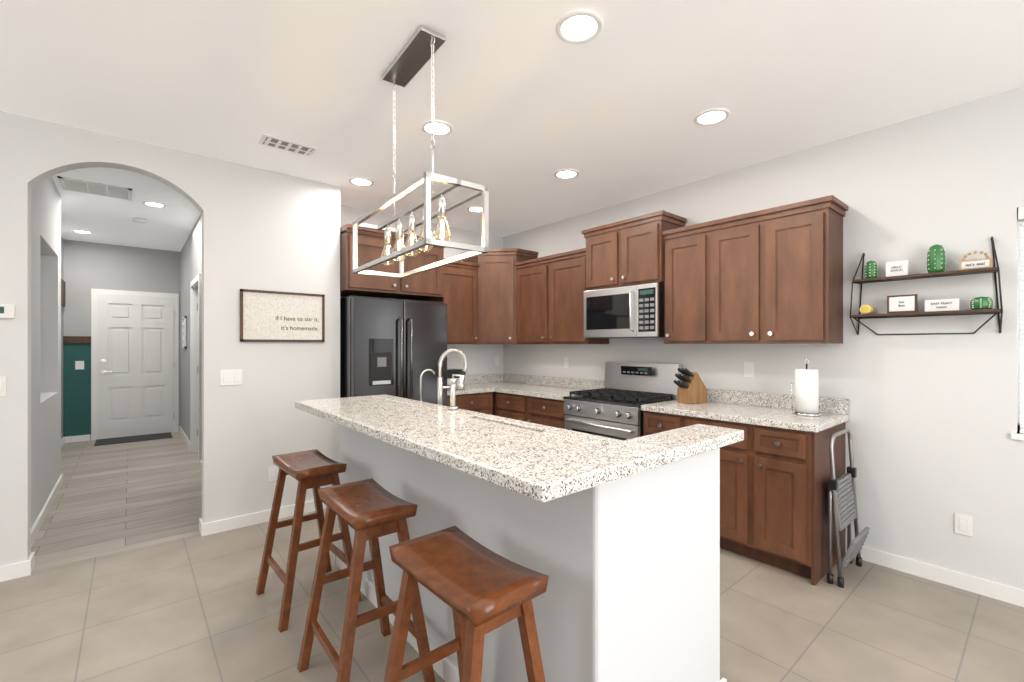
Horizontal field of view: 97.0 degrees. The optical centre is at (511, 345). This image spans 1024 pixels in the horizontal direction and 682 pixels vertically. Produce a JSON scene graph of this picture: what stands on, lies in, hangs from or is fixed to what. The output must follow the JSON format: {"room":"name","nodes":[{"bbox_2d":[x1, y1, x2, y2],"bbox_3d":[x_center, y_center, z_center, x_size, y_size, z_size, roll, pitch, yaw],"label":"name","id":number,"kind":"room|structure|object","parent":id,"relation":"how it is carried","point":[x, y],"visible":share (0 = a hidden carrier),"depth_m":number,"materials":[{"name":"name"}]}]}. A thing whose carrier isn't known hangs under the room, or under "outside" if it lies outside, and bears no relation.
{"room":"kitchen","nodes":[
{"label":"kitchen","id":0,"kind":"room"},
{"bbox_2d":[31,176,62,528],"bbox_3d":[-4.729,-0.055,4.522,0.350,2.840,4.950,0,0,-40],"label":"wall","id":1,"kind":"structure","parent":0,"point":[46,345],"depth_m":3.92,"materials":[{"name":"paint"}]},
{"bbox_2d":[31,474,62,553],"bbox_3d":[-3.737,1.323,3.625,0.015,0.085,2.260,0,0,-40],"label":"baseboard","id":2,"kind":"structure","parent":1,"relation":"attached to","point":[38,523],"depth_m":3.57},
{"bbox_2d":[61,279,64,306],"bbox_3d":[-6.065,-0.705,6.103,0.020,0.340,0.530,0,0,-40],"label":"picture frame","id":3,"kind":"object","parent":1,"relation":"attached to","point":[62,292],"visible":0.64,"depth_m":6.12,"materials":[{"name":"brown wood"}]},
{"bbox_2d":[61,437,67,447],"bbox_3d":[-5.431,1.323,5.343,0.015,0.085,2.550,0,0,-40],"label":"baseboard","id":4,"kind":"structure","parent":1,"relation":"attached to","point":[65,439],"depth_m":6.27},
{"bbox_2d":[63,239,179,439],"bbox_3d":[-5.792,-0.055,6.785,1.320,2.840,0.120,0,0,-40],"label":"wall","id":5,"kind":"structure","parent":0,"point":[88,267],"depth_m":6.60,"materials":[{"name":"paint"}]},
{"bbox_2d":[63,336,90,436],"bbox_3d":[-6.139,0.578,6.394,0.285,1.405,0.030,0,0,-40],"label":"wainscoting","id":6,"kind":"structure","parent":5,"relation":"attached to","point":[76,385],"depth_m":6.39,"materials":[{"name":"teal paint"}]},
{"bbox_2d":[91,289,178,439],"bbox_3d":[-5.647,0.278,6.815,1.010,2.175,0.020,0,0,-40],"label":"door frame","id":7,"kind":"structure","parent":5,"relation":"attached to","point":[94,292],"depth_m":6.60,"materials":[{"name":"white wood"}]},
{"bbox_2d":[97,293,174,438],"bbox_3d":[-5.619,0.307,6.791,0.892,2.100,0.085,0,0,-40],"label":"hall door","id":8,"kind":"structure","parent":5,"relation":"in","point":[135,365],"depth_m":6.78,"materials":[{"name":"white wood"}]},
{"bbox_2d":[52,167,200,251],"bbox_3d":[-4.048,-1.535,5.095,2.130,0.120,4.950,0,0,-40],"label":"ceiling","id":9,"kind":"structure","parent":0,"point":[109,220],"depth_m":5.07,"materials":[{"name":"paint"}]},
{"bbox_2d":[72,230,92,233],"bbox_3d":[-5.578,-1.470,5.879,0.200,0.008,0.200,0,0,-40],"label":"recessed light","id":10,"kind":"object","parent":9,"relation":"in","point":[83,231],"visible":0.98,"depth_m":5.86,"materials":[{"name":"white plastic"}]},
{"bbox_2d":[57,176,131,200],"bbox_3d":[-3.907,-1.468,4.267,0.500,0.011,0.420,0,0,-40],"label":"ceiling vent","id":11,"kind":"object","parent":9,"relation":"in","point":[88,187],"visible":1,"depth_m":4.24,"materials":[{"name":"grey metal"}]},
{"bbox_2d":[133,218,146,223],"bbox_3d":[-4.357,-1.454,5.299,0.130,0.039,0.130,0,0,-40],"label":"smoke detector","id":12,"kind":"object","parent":9,"relation":"attached to","point":[140,220],"visible":1,"depth_m":5.27,"materials":[{"name":"white plastic"}]},
{"bbox_2d":[142,201,166,207],"bbox_3d":[-3.739,-1.470,4.735,0.200,0.008,0.200,0,0,-40],"label":"recessed light","id":13,"kind":"object","parent":9,"relation":"in","point":[154,204],"visible":0.94,"depth_m":4.73,"materials":[{"name":"white plastic"}]},
{"bbox_2d":[0,111,339,565],"bbox_3d":[-3.697,0.005,2.404,5.300,2.720,0.620,0,0,-40],"label":"wall","id":14,"kind":"structure","parent":0,"point":[265,230],"depth_m":3.34,"materials":[{"name":"paint"}]},
{"bbox_2d":[0,377,5,396],"bbox_3d":[-2.966,0.240,2.607,0.072,0.115,0.010,0,0,-40],"label":"light switch","id":15,"kind":"object","parent":14,"relation":"attached to","point":[2,379],"depth_m":2.62,"materials":[{"name":"white plastic"}]},
{"bbox_2d":[0,304,14,318],"bbox_3d":[-2.954,-0.195,2.607,0.120,0.080,0.024,0,0,-40],"label":"thermostat","id":16,"kind":"object","parent":14,"relation":"attached to","point":[7,311],"visible":1,"depth_m":2.62,"materials":[{"name":"white plastic"}]},
{"bbox_2d":[0,554,34,581],"bbox_3d":[-4.190,1.323,1.573,3.475,0.085,0.015,0,0,-40],"label":"baseboard","id":17,"kind":"structure","parent":14,"relation":"attached to","point":[25,568],"depth_m":2.65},
{"bbox_2d":[220,369,242,385],"bbox_3d":[-2.079,0.240,3.353,0.144,0.115,0.010,0,0,-40],"label":"light switch","id":18,"kind":"object","parent":14,"relation":"attached to","point":[227,377],"depth_m":3.35,"materials":[{"name":"white plastic"}]},
{"bbox_2d":[199,500,326,536],"bbox_3d":[-1.843,1.323,3.550,0.985,0.085,0.015,0,0,-40],"label":"baseboard","id":19,"kind":"structure","parent":14,"relation":"attached to","point":[232,523],"depth_m":3.41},
{"bbox_2d":[268,466,277,481],"bbox_3d":[-1.864,1.005,3.534,0.072,0.115,0.010,0,0,-40],"label":"outlet","id":20,"kind":"object","parent":14,"relation":"attached to","point":[272,471],"depth_m":3.53,"materials":[{"name":"white plastic"}]},
{"bbox_2d":[240,289,324,341],"bbox_3d":[-1.800,-0.223,3.582,0.610,0.395,0.020,0,0,-40],"label":"sign","id":21,"kind":"object","parent":14,"relation":"attached to","point":[261,311],"visible":0.94,"depth_m":3.56,"materials":[{"name":"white wood"}]},
{"bbox_2d":[277,316,318,321],"bbox_3d":[-1.724,-0.209,3.642,0.322,0.038,0.002,0,0,-40],"label":"lettering","id":22,"kind":"object","parent":21,"relation":"attached to","point":[297,318],"visible":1,"depth_m":3.64,"materials":[{"name":"grey paint"}]},
{"bbox_2d":[281,326,315,329],"bbox_3d":[-1.709,-0.138,3.655,0.282,0.034,0.002,0,0,-40],"label":"lettering","id":23,"kind":"object","parent":21,"relation":"attached to","point":[295,327],"visible":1,"depth_m":3.62,"materials":[{"name":"grey paint"}]},
{"bbox_2d":[180,214,201,459],"bbox_3d":[-3.482,-0.055,5.572,0.650,2.840,4.950,0,0,-40],"label":"wall","id":24,"kind":"structure","parent":0,"point":[191,261],"depth_m":6.27,"materials":[{"name":"paint"}]},
{"bbox_2d":[182,316,186,347],"bbox_3d":[-4.674,-0.180,6.457,0.028,0.450,0.360,0,0,-40],"label":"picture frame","id":25,"kind":"object","parent":24,"relation":"attached to","point":[184,331],"visible":1,"depth_m":6.33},
{"bbox_2d":[179,426,192,452],"bbox_3d":[-4.658,1.323,6.451,0.015,0.085,1.850,0,0,-40],"label":"baseboard","id":26,"kind":"structure","parent":24,"relation":"attached to","point":[181,431],"depth_m":6.37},
{"bbox_2d":[190,273,200,467],"bbox_3d":[-3.744,0.282,5.456,0.140,2.165,0.980,0,0,-40],"label":"door frame","id":27,"kind":"structure","parent":24,"relation":"attached to","point":[195,363],"depth_m":5.75,"materials":[{"name":"white wood"}]},
{"bbox_2d":[340,205,502,374],"bbox_3d":[-1.036,0.005,4.971,2.320,2.720,0.120,0,0,-40],"label":"wall","id":28,"kind":"structure","parent":0,"point":[480,358],"depth_m":5.28,"materials":[{"name":"paint"}]},
{"bbox_2d":[340,224,447,300],"bbox_3d":[-1.217,-0.737,4.314,0.945,0.545,0.642,0,0,-40],"label":"upper cabinet","id":29,"kind":"object","parent":28,"relation":"attached to","point":[433,283],"depth_m":4.02,"materials":[{"name":"brown wood"}]},
{"bbox_2d":[428,259,479,343],"bbox_3d":[-0.714,-0.457,4.946,0.630,0.895,0.327,0,0,-40],"label":"upper cabinet","id":30,"kind":"object","parent":28,"relation":"attached to","point":[463,301],"depth_m":4.90,"materials":[{"name":"brown wood"}]},
{"bbox_2d":[464,373,503,382],"bbox_3d":[-0.583,0.400,5.258,1.212,0.100,0.020,0,0,-40],"label":"backsplash","id":31,"kind":"structure","parent":28,"relation":"attached to","point":[468,378],"depth_m":5.44,"materials":[{"name":"beige stone"}]},
{"bbox_2d":[495,356,499,365],"bbox_3d":[-0.182,0.195,5.605,0.072,0.115,0.010,0,0,-40],"label":"outlet","id":32,"kind":"object","parent":28,"relation":"attached to","point":[497,358],"depth_m":5.60,"materials":[{"name":"white plastic"}]},
{"bbox_2d":[476,248,519,343],"bbox_3d":[-0.166,-0.537,5.023,0.303,1.055,0.303,0,0,-40],"label":"upper cabinet","id":33,"kind":"object","parent":0,"relation":"attached to","point":[498,266],"depth_m":5.01,"materials":[{"name":"brown wood"}]},
{"bbox_2d":[0,432,1023,681],"bbox_3d":[-2.150,1.415,2.367,7.620,0.100,11.570,0,0,-40],"label":"floor","id":34,"kind":"structure","parent":0,"point":[194,608],"depth_m":2.33,"materials":[{"name":"tile"}]},
{"bbox_2d":[94,432,172,445],"bbox_3d":[-5.476,1.359,6.573,0.850,0.012,0.490,0,0,-40],"label":"door mat","id":35,"kind":"object","parent":34,"relation":"on","point":[117,440],"visible":1,"depth_m":6.55,"materials":[{"name":"grey fabric"}]},
{"bbox_2d":[256,449,361,632],"bbox_3d":[-1.106,0.993,2.455,0.420,0.744,0.478,0,0,-40],"label":"stool","id":36,"kind":"object","parent":34,"relation":"on","point":[315,469],"visible":0.96,"depth_m":2.38,"materials":[{"name":"brown wood"}]},
{"bbox_2d":[297,478,435,681],"bbox_3d":[-0.604,0.993,1.858,0.412,0.744,0.471,0,0,-40],"label":"stool","id":37,"kind":"object","parent":34,"relation":"on","point":[371,510],"visible":1,"depth_m":1.78,"materials":[{"name":"brown wood"}]},
{"bbox_2d":[340,295,446,405],"bbox_3d":[-1.163,0.475,4.260,0.905,1.780,0.761,0,0,-40],"label":"fridge","id":38,"kind":"object","parent":34,"relation":"on","point":[393,347],"visible":0.42,"depth_m":3.94,"materials":[{"name":"black metal"}]},
{"bbox_2d":[384,526,548,681],"bbox_3d":[-0.140,0.993,1.307,0.412,0.744,0.471,0,0,-40],"label":"stool","id":39,"kind":"object","parent":34,"relation":"on","point":[480,590],"visible":1,"depth_m":1.25,"materials":[{"name":"brown wood"}]},
{"bbox_2d":[447,395,495,415],"bbox_3d":[-0.621,0.928,4.829,0.600,0.875,0.622,0,0,-40],"label":"base cabinet","id":40,"kind":"object","parent":34,"relation":"on","point":[465,404],"depth_m":4.63,"materials":[{"name":"brown wood"}]},
{"bbox_2d":[496,403,565,428],"bbox_3d":[0.386,0.928,4.593,0.622,0.875,1.030,0,0,-40],"label":"base cabinet","id":41,"kind":"object","parent":34,"relation":"on","point":[548,414],"depth_m":4.28,"materials":[{"name":"brown wood"}]},
{"bbox_2d":[447,383,583,406],"bbox_3d":[-0.047,0.470,4.637,1.232,0.040,1.659,0,0,-40],"label":"countertop","id":42,"kind":"structure","parent":41,"relation":"on","point":[506,394],"depth_m":4.60,"materials":[{"name":"beige stone"}]},
{"bbox_2d":[447,369,462,385],"bbox_3d":[-0.667,0.352,4.808,0.286,0.192,0.175,0,0,-40],"label":"toaster","id":43,"kind":"object","parent":42,"relation":"on","point":[450,372],"visible":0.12,"depth_m":4.75,"materials":[{"name":"black plastic"}]},
{"bbox_2d":[336,393,726,681],"bbox_3d":[-0.126,0.862,2.285,0.800,1.005,2.070,0,0,-40],"label":"kitchen island","id":44,"kind":"object","parent":34,"relation":"on","point":[617,541],"depth_m":1.51,"materials":[{"name":"paint"}]},
{"bbox_2d":[295,394,674,504],"bbox_3d":[-0.375,0.340,1.986,0.555,0.040,2.040,0,0,-40],"label":"island countertop","id":45,"kind":"structure","parent":44,"relation":"on","point":[543,464],"depth_m":1.46,"materials":[{"name":"beige stone"}]},
{"bbox_2d":[448,374,464,409],"bbox_3d":[-0.279,0.231,2.233,0.052,0.175,0.097,0,0,-40],"label":"soap dispenser","id":46,"kind":"object","parent":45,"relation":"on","point":[452,382],"visible":1,"depth_m":2.24,"materials":[{"name":"silver metal"}]},
{"bbox_2d":[623,424,743,464],"bbox_3d":[0.626,0.340,1.615,0.502,0.040,0.184,0,0,-40],"label":"island countertop","id":47,"kind":"structure","parent":44,"relation":"on","point":[695,440],"depth_m":1.57,"materials":[{"name":"beige stone"}]},
{"bbox_2d":[564,362,682,440],"bbox_3d":[0.927,0.762,3.873,0.692,1.205,0.756,0,0,-40],"label":"range","id":48,"kind":"object","parent":34,"relation":"on","point":[612,409],"visible":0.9,"depth_m":3.80,"materials":[{"name":"silver metal"}]},
{"bbox_2d":[643,411,845,585],"bbox_3d":[1.576,0.928,3.182,0.624,0.875,1.123,0,0,-40],"label":"base cabinet","id":49,"kind":"object","parent":34,"relation":"on","point":[774,491],"depth_m":2.73,"materials":[{"name":"brown wood"}]},
{"bbox_2d":[641,399,848,434],"bbox_3d":[1.578,0.470,3.169,0.637,0.040,1.145,0,0,-40],"label":"countertop","id":50,"kind":"structure","parent":49,"relation":"on","point":[784,417],"depth_m":2.98,"materials":[{"name":"beige stone"}]},
{"bbox_2d":[673,368,706,403],"bbox_3d":[1.380,0.312,3.518,0.260,0.271,0.110,0,0,-26],"label":"knife block","id":51,"kind":"object","parent":50,"relation":"on","point":[691,389],"visible":1,"depth_m":3.48,"materials":[{"name":"brown wood"}]},
{"bbox_2d":[791,359,820,415],"bbox_3d":[1.901,0.270,2.928,0.156,0.357,0.167,0,0,-40],"label":"paper towel holder","id":52,"kind":"object","parent":50,"relation":"on","point":[806,391],"visible":1,"depth_m":2.87,"materials":[{"name":"white paper"}]},
{"bbox_2d":[827,428,869,587],"bbox_3d":[2.003,0.940,2.683,0.416,0.851,0.126,0,0,-40],"label":"step stool","id":53,"kind":"object","parent":34,"relation":"on","point":[842,491],"visible":1,"depth_m":2.61,"materials":[{"name":"grey metal"}]},
{"bbox_2d":[0,0,1023,236],"bbox_3d":[-0.717,-1.415,0.665,7.620,0.120,7.120,0,0,-40],"label":"ceiling","id":54,"kind":"structure","parent":0,"point":[528,102],"depth_m":2.33,"materials":[{"name":"paint"}]},
{"bbox_2d":[258,134,316,156],"bbox_3d":[-1.515,-1.346,3.064,0.330,0.016,0.170,0,0,-40],"label":"ceiling vent","id":55,"kind":"object","parent":54,"relation":"in","point":[285,144],"visible":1,"depth_m":3.04,"materials":[{"name":"grey plastic"}]},
{"bbox_2d":[349,177,373,186],"bbox_3d":[-1.247,-1.350,3.748,0.200,0.008,0.200,0,0,-40],"label":"recessed light","id":56,"kind":"object","parent":54,"relation":"in","point":[361,181],"visible":0.98,"depth_m":3.74,"materials":[{"name":"white plastic"}]},
{"bbox_2d":[352,25,488,277],"bbox_3d":[-0.471,-0.866,2.127,0.280,0.971,0.880,0,0,-37],"label":"pendant light","id":57,"kind":"object","parent":54,"relation":"hanging from","point":[423,45],"visible":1,"depth_m":2.02,"materials":[{"name":"silver metal"}]},
{"bbox_2d":[421,120,452,135],"bbox_3d":[-0.468,-1.350,2.822,0.200,0.008,0.200,0,0,-40],"label":"recessed light","id":58,"kind":"object","parent":54,"relation":"in","point":[442,128],"visible":0.94,"depth_m":2.81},
{"bbox_2d":[467,206,481,212],"bbox_3d":[-0.348,-1.350,4.505,0.200,0.008,0.200,0,0,-40],"label":"recessed light","id":59,"kind":"object","parent":54,"relation":"in","point":[476,209],"visible":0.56,"depth_m":4.51,"materials":[{"name":"white plastic"}]},
{"bbox_2d":[554,169,578,178],"bbox_3d":[0.431,-1.350,3.579,0.200,0.008,0.200,0,0,-40],"label":"recessed light","id":60,"kind":"object","parent":54,"relation":"in","point":[566,174],"visible":1,"depth_m":3.57,"materials":[{"name":"white plastic"}]},
{"bbox_2d":[556,10,602,43],"bbox_3d":[0.286,-1.350,1.927,0.200,0.008,0.200,0,0,-40],"label":"recessed light","id":61,"kind":"object","parent":54,"relation":"in","point":[578,26],"visible":1,"depth_m":1.92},
{"bbox_2d":[694,108,729,125],"bbox_3d":[1.185,-1.350,2.684,0.200,0.008,0.200,0,0,-40],"label":"recessed light","id":62,"kind":"object","parent":54,"relation":"in","point":[713,116],"visible":0.98,"depth_m":2.67,"materials":[{"name":"white plastic"}]},
{"bbox_2d":[503,86,1023,589],"bbox_3d":[2.191,0.005,3.034,0.120,2.720,7.240,0,0,-40],"label":"wall","id":63,"kind":"structure","parent":0,"point":[933,424],"depth_m":2.71,"materials":[{"name":"paint"}]},
{"bbox_2d":[461,249,537,262],"bbox_3d":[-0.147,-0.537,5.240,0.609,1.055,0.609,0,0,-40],"label":"crown molding","id":64,"kind":"structure","parent":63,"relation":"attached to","point":[524,254],"depth_m":5.10,"materials":[{"name":"brown wood"}]},
{"bbox_2d":[516,249,608,343],"bbox_3d":[0.490,-0.457,4.701,0.328,0.895,1.030,0,0,-40],"label":"upper cabinet","id":65,"kind":"object","parent":63,"relation":"attached to","point":[549,297],"depth_m":4.56,"materials":[{"name":"brown wood"}]},
{"bbox_2d":[564,357,568,367],"bbox_3d":[0.581,0.185,4.844,0.010,0.115,0.072,0,0,-40],"label":"outlet","id":66,"kind":"object","parent":63,"relation":"attached to","point":[566,359],"depth_m":4.83,"materials":[{"name":"white plastic"}]},
{"bbox_2d":[580,210,686,290],"bbox_3d":[1.058,-0.782,3.996,0.368,0.555,0.780,0,0,-40],"label":"upper cabinet","id":67,"kind":"object","parent":63,"relation":"attached to","point":[628,252],"depth_m":3.82,"materials":[{"name":"brown wood"}]},
{"bbox_2d":[584,283,663,337],"bbox_3d":[1.032,-0.278,3.961,0.449,0.429,0.756,0,0,-40],"label":"microwave","id":68,"kind":"object","parent":67,"relation":"attached to","point":[635,311],"visible":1,"depth_m":3.78,"materials":[{"name":"silver metal"}]},
{"bbox_2d":[504,373,849,414],"bbox_3d":[1.033,0.400,4.296,0.020,0.100,3.572,0,0,-40],"label":"backsplash","id":69,"kind":"structure","parent":63,"relation":"attached to","point":[758,399],"depth_m":3.48,"materials":[{"name":"beige stone"}]},
{"bbox_2d":[744,362,753,376],"bbox_3d":[1.786,0.185,3.412,0.010,0.115,0.072,0,0,-40],"label":"outlet","id":70,"kind":"object","parent":63,"relation":"attached to","point":[748,366],"depth_m":3.41,"materials":[{"name":"white plastic"}]},
{"bbox_2d":[663,195,847,343],"bbox_3d":[1.684,-0.457,3.284,0.328,0.895,1.115,0,0,-40],"label":"upper cabinet","id":71,"kind":"object","parent":63,"relation":"attached to","point":[774,275],"depth_m":3.06,"materials":[{"name":"brown wood"}]},
{"bbox_2d":[850,236,1002,334],"bbox_3d":[2.369,-0.324,2.623,0.133,0.525,0.652,0,0,-40],"label":"wall shelf","id":72,"kind":"object","parent":63,"relation":"attached to","point":[994,269],"visible":1,"depth_m":2.55,"materials":[{"name":"wood"},{"name":"black metal"}]},
{"bbox_2d":[859,305,872,313],"bbox_3d":[2.202,-0.222,2.815,0.050,0.060,0.069,0,0,-40],"label":"lemon","id":73,"kind":"object","parent":72,"relation":"on","point":[865,309],"visible":0.98,"depth_m":2.80,"materials":[{"name":"yellow food"}]},
{"bbox_2d":[864,261,877,278],"bbox_3d":[2.220,-0.466,2.797,0.071,0.115,0.070,0,0,-40],"label":"cactus","id":74,"kind":"object","parent":72,"relation":"on","point":[871,269],"visible":0.98,"depth_m":2.78,"materials":[{"name":"green"}]},
{"bbox_2d":[886,260,908,276],"bbox_3d":[2.297,-0.453,2.699,0.030,0.090,0.100,0,0,-40],"label":"sign","id":75,"kind":"object","parent":72,"relation":"on","point":[904,264],"visible":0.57,"depth_m":2.69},
{"bbox_2d":[887,294,917,312],"bbox_3d":[2.310,-0.243,2.681,0.022,0.105,0.135,0,0,-40],"label":"sign frame","id":76,"kind":"object","parent":72,"relation":"on","point":[910,304],"visible":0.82,"depth_m":2.67,"materials":[{"name":"brown wood"}]},
{"bbox_2d":[926,244,945,272],"bbox_3d":[2.410,-0.490,2.572,0.086,0.165,0.085,0,0,-40],"label":"cactus","id":77,"kind":"object","parent":72,"relation":"on","point":[936,258],"visible":0.98,"depth_m":2.55,"materials":[{"name":"green ceramic"}]},
{"bbox_2d":[925,299,959,311],"bbox_3d":[2.422,-0.224,2.550,0.030,0.065,0.140,0,0,-40],"label":"sign","id":78,"kind":"object","parent":72,"relation":"on","point":[930,305],"visible":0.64,"depth_m":2.54,"materials":[{"name":"white wood"}]},
{"bbox_2d":[959,258,991,269],"bbox_3d":[2.507,-0.435,2.447,0.022,0.055,0.125,0,0,-40],"label":"sign","id":79,"kind":"object","parent":72,"relation":"on","point":[963,264],"visible":0.82,"depth_m":2.44,"materials":[{"name":"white wood"}]},
{"bbox_2d":[962,251,989,260],"bbox_3d":[2.507,-0.487,2.448,0.017,0.049,0.107,0,0,-40],"label":"beads","id":80,"kind":"object","parent":79,"relation":"attached to","point":[980,252],"visible":1,"depth_m":2.44,"materials":[{"name":"brown wood"}]},
{"bbox_2d":[969,297,993,309],"bbox_3d":[2.526,-0.226,2.434,0.097,0.070,0.096,0,0,-40],"label":"cactus","id":81,"kind":"object","parent":72,"relation":"on","point":[976,303],"visible":1,"depth_m":2.41,"materials":[{"name":"green"}]},
{"bbox_2d":[854,546,1023,606],"bbox_3d":[3.299,1.323,1.614,0.015,0.085,3.400,0,0,-40],"label":"baseboard","id":82,"kind":"structure","parent":63,"relation":"attached to","point":[995,590],"depth_m":2.58,"materials":[{"name":"white wood"}]},
{"bbox_2d":[954,513,972,536],"bbox_3d":[2.527,1.005,2.533,0.010,0.115,0.072,0,0,-40],"label":"outlet","id":83,"kind":"object","parent":63,"relation":"attached to","point":[963,524],"depth_m":2.53,"materials":[{"name":"white plastic"}]},
{"bbox_2d":[1011,220,1023,439],"bbox_3d":[3.077,-0.115,1.950,0.120,1.220,1.240,0,0,-40],"label":"window","id":84,"kind":"structure","parent":63,"relation":"in","point":[1017,436],"depth_m":2.42,"materials":[{"name":"white"}]},
{"bbox_2d":[1018,207,1023,433],"bbox_3d":[3.066,-0.130,1.941,0.060,1.186,1.190,0,0,-40],"label":"window blind","id":85,"kind":"object","parent":84,"relation":"attached to","point":[1021,214],"visible":1,"depth_m":2.38,"materials":[{"name":"white"}]}
]}

